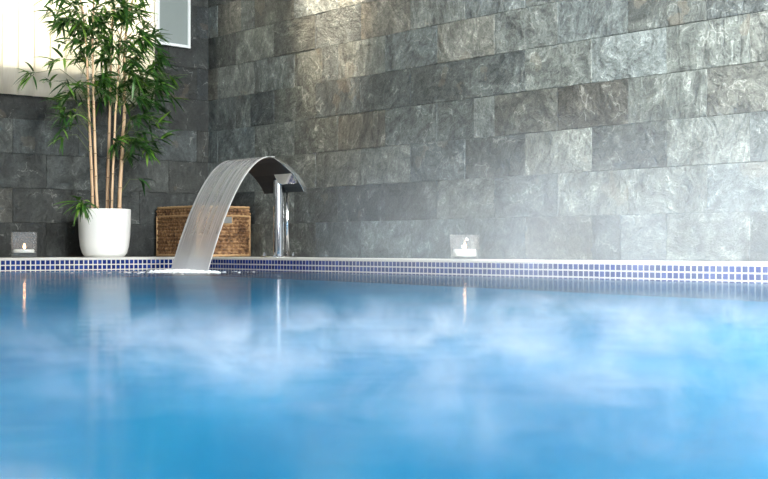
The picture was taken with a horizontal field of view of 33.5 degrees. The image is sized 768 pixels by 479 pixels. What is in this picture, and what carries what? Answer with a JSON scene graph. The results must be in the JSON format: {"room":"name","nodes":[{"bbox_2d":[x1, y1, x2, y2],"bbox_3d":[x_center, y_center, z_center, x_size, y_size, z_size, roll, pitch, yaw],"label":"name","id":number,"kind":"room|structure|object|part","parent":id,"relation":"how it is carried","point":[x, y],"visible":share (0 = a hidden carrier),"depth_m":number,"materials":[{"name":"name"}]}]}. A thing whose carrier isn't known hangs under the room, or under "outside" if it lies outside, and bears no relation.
{"room":"indoor swimming pool","nodes":[
{"label":"indoor swimming pool","id":0,"kind":"room"},
{"bbox_2d":[0,0,207,256],"bbox_3d":[-2.357,-1.066,6.201,3.586,2.310,0.093,0,0,-40],"label":"wall","id":1,"kind":"structure","parent":0,"point":[35,177],"depth_m":6.83,"materials":[{"name":"stone"}]},
{"bbox_2d":[0,0,154,105],"bbox_3d":[-2.268,-1.471,6.186,2.642,1.460,0.045,0,0,-40],"label":"vertical blind","id":2,"kind":"object","parent":1,"relation":"attached to","point":[22,40],"visible":0.53,"depth_m":6.59,"materials":[{"name":"fabric"}]},
{"bbox_2d":[156,0,190,48],"bbox_3d":[-1.175,-1.552,7.118,0.018,0.950,0.232,0,0,43],"label":"window","id":3,"kind":"structure","parent":1,"relation":"in","point":[174,16],"depth_m":7.12,"materials":[{"name":"glass"}]},
{"bbox_2d":[78,208,130,256],"bbox_3d":[-1.443,-0.033,6.591,0.269,0.248,0.269,0,0,-40],"label":"pot","id":4,"kind":"object","parent":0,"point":[107,234],"depth_m":6.48,"materials":[{"name":"white ceramic"}]},
{"bbox_2d":[0,256,767,264],"bbox_3d":[-1.323,0.072,2.844,6.430,0.008,6.560,0,0,-40],"label":"floor","id":5,"kind":"structure","parent":0,"point":[165,257],"depth_m":5.33,"materials":[{"name":"stone"}]},
{"bbox_2d":[11,0,187,256],"bbox_3d":[-1.434,-0.645,6.551,1.027,1.472,0.459,0,0,-40],"label":"bamboo","id":6,"kind":"object","parent":5,"relation":"on","point":[103,232],"visible":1,"depth_m":6.53,"materials":[{"name":"plant"}]},
{"bbox_2d":[156,205,250,256],"bbox_3d":[-0.988,-0.043,6.977,0.349,0.274,0.432,0,0,-40],"label":"wicker basket","id":7,"kind":"object","parent":5,"relation":"on","point":[204,223],"visible":0.97,"depth_m":6.84,"materials":[{"name":"wicker"}]},
{"bbox_3d":[-1.248,-0.019,7.027,0.012,0.218,0.012,0,0,-18],"label":"corner post","id":8,"kind":"part","parent":7,"relation":"part of","materials":[{"name":"wicker"}]},
{"bbox_3d":[-0.983,-0.021,6.714,0.012,0.218,0.012,0,0,27],"label":"corner post","id":9,"kind":"part","parent":7,"relation":"part of","materials":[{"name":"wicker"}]},
{"bbox_3d":[-0.989,-0.150,6.979,0.349,0.044,0.429,0,0,-40],"label":"lid","id":10,"kind":"part","parent":7,"relation":"part of","materials":[{"name":"wicker"}]},
{"bbox_3d":[-0.837,-0.104,6.829,0.050,0.034,0.006,0,0,-40],"label":"label plate","id":11,"kind":"part","parent":7,"relation":"part of","materials":[{"name":"metal"}]},
{"bbox_3d":[-0.730,-0.019,6.928,0.012,0.218,0.012,0,0,27],"label":"corner post","id":12,"kind":"part","parent":7,"relation":"part of","materials":[{"name":"wicker"}]},
{"bbox_2d":[228,156,305,257],"bbox_3d":[-0.563,-0.155,6.358,0.282,0.490,0.340,0,0,-40],"label":"spout","id":13,"kind":"object","parent":5,"relation":"on","point":[273,175],"visible":1,"depth_m":6.36,"materials":[{"name":"metal"}]},
{"bbox_3d":[-0.582,-0.318,6.343,0.232,0.164,0.340,0,0,-40],"label":"spout plate","id":14,"kind":"part","parent":13,"relation":"part of","materials":[{"name":"metal"}]},
{"bbox_3d":[-0.571,-0.314,6.351,0.180,0.159,0.334,0,0,-40],"label":"underside panel","id":15,"kind":"part","parent":13,"relation":"part of","materials":[{"name":"silver metal"}]},
{"bbox_3d":[-0.526,-0.106,6.389,0.056,0.380,0.056,0,0,-40],"label":"post","id":16,"kind":"part","parent":13,"relation":"part of","materials":[{"name":"silver metal"}]},
{"bbox_3d":[-0.526,0.087,6.388,0.184,0.007,0.184,0,0,-40],"label":"plate","id":17,"kind":"part","parent":13,"relation":"part of","materials":[{"name":"metal"}]},
{"bbox_3d":[0.342,0.032,5.419,0.134,0.104,0.134,0,0,42],"label":"glass","id":18,"kind":"object","parent":5,"relation":"on","visible":0},
{"bbox_2d":[453,243,475,255],"bbox_3d":[0.342,0.041,5.419,0.098,0.060,0.098,0,0,42],"label":"candle","id":19,"kind":"object","parent":18,"relation":"in","point":[456,252],"visible":0.99,"depth_m":5.38,"materials":[{"name":"white wax"}]},
{"bbox_3d":[-1.760,0.026,6.237,0.126,0.126,0.126,0,0,-16],"label":"glass","id":20,"kind":"object","parent":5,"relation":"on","visible":0},
{"bbox_2d":[14,243,33,252],"bbox_3d":[-1.760,0.041,6.237,0.098,0.046,0.098,0,0,-16],"label":"candle","id":21,"kind":"object","parent":20,"relation":"in","point":[24,250],"visible":1,"depth_m":6.20,"materials":[{"name":"white wax"}]},
{"bbox_2d":[208,0,767,261],"bbox_3d":[0.971,-1.073,5.030,0.093,2.310,6.116,0,0,-40],"label":"wall","id":22,"kind":"structure","parent":0,"point":[519,129],"depth_m":5.50,"materials":[{"name":"stone"}]},
{"bbox_3d":[-0.559,0.788,2.071,5.600,1.450,7.800,0,0,-40],"label":"basin","id":23,"kind":"object","parent":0,"visible":0},
{"bbox_2d":[1,259,200,271],"bbox_3d":[-2.246,0.132,5.627,3.372,0.071,0.002,0,0,-40],"label":"trim","id":24,"kind":"structure","parent":23,"relation":"attached to","point":[170,260],"depth_m":6.29,"materials":[{"name":"tile"}]},
{"bbox_2d":[0,270,767,478],"bbox_3d":[-0.561,0.786,2.050,5.431,1.314,7.631,0,0,-40],"label":"pool water","id":25,"kind":"object","parent":23,"relation":"on","point":[229,374],"visible":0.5,"depth_m":1.16,"materials":[{"name":"blue liquid"}]},
{"bbox_2d":[124,269,239,273],"bbox_3d":[-0.984,0.152,5.991,0.696,0.026,0.725,0,0,28],"label":"foam","id":26,"kind":"object","parent":25,"relation":"on","point":[173,271],"visible":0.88,"depth_m":5.92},
{"bbox_2d":[171,156,274,270],"bbox_3d":[-0.785,-0.113,6.169,0.386,0.577,0.340,0,0,-40],"label":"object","id":27,"kind":"object","parent":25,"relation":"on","point":[174,266],"visible":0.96,"depth_m":6.07,"materials":[{"name":"clear liquid"}]},
{"bbox_2d":[0,259,767,283],"bbox_3d":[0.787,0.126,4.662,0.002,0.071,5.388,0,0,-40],"label":"trim","id":28,"kind":"structure","parent":23,"relation":"attached to","point":[290,262],"depth_m":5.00,"materials":[{"name":"tile"}]}
]}

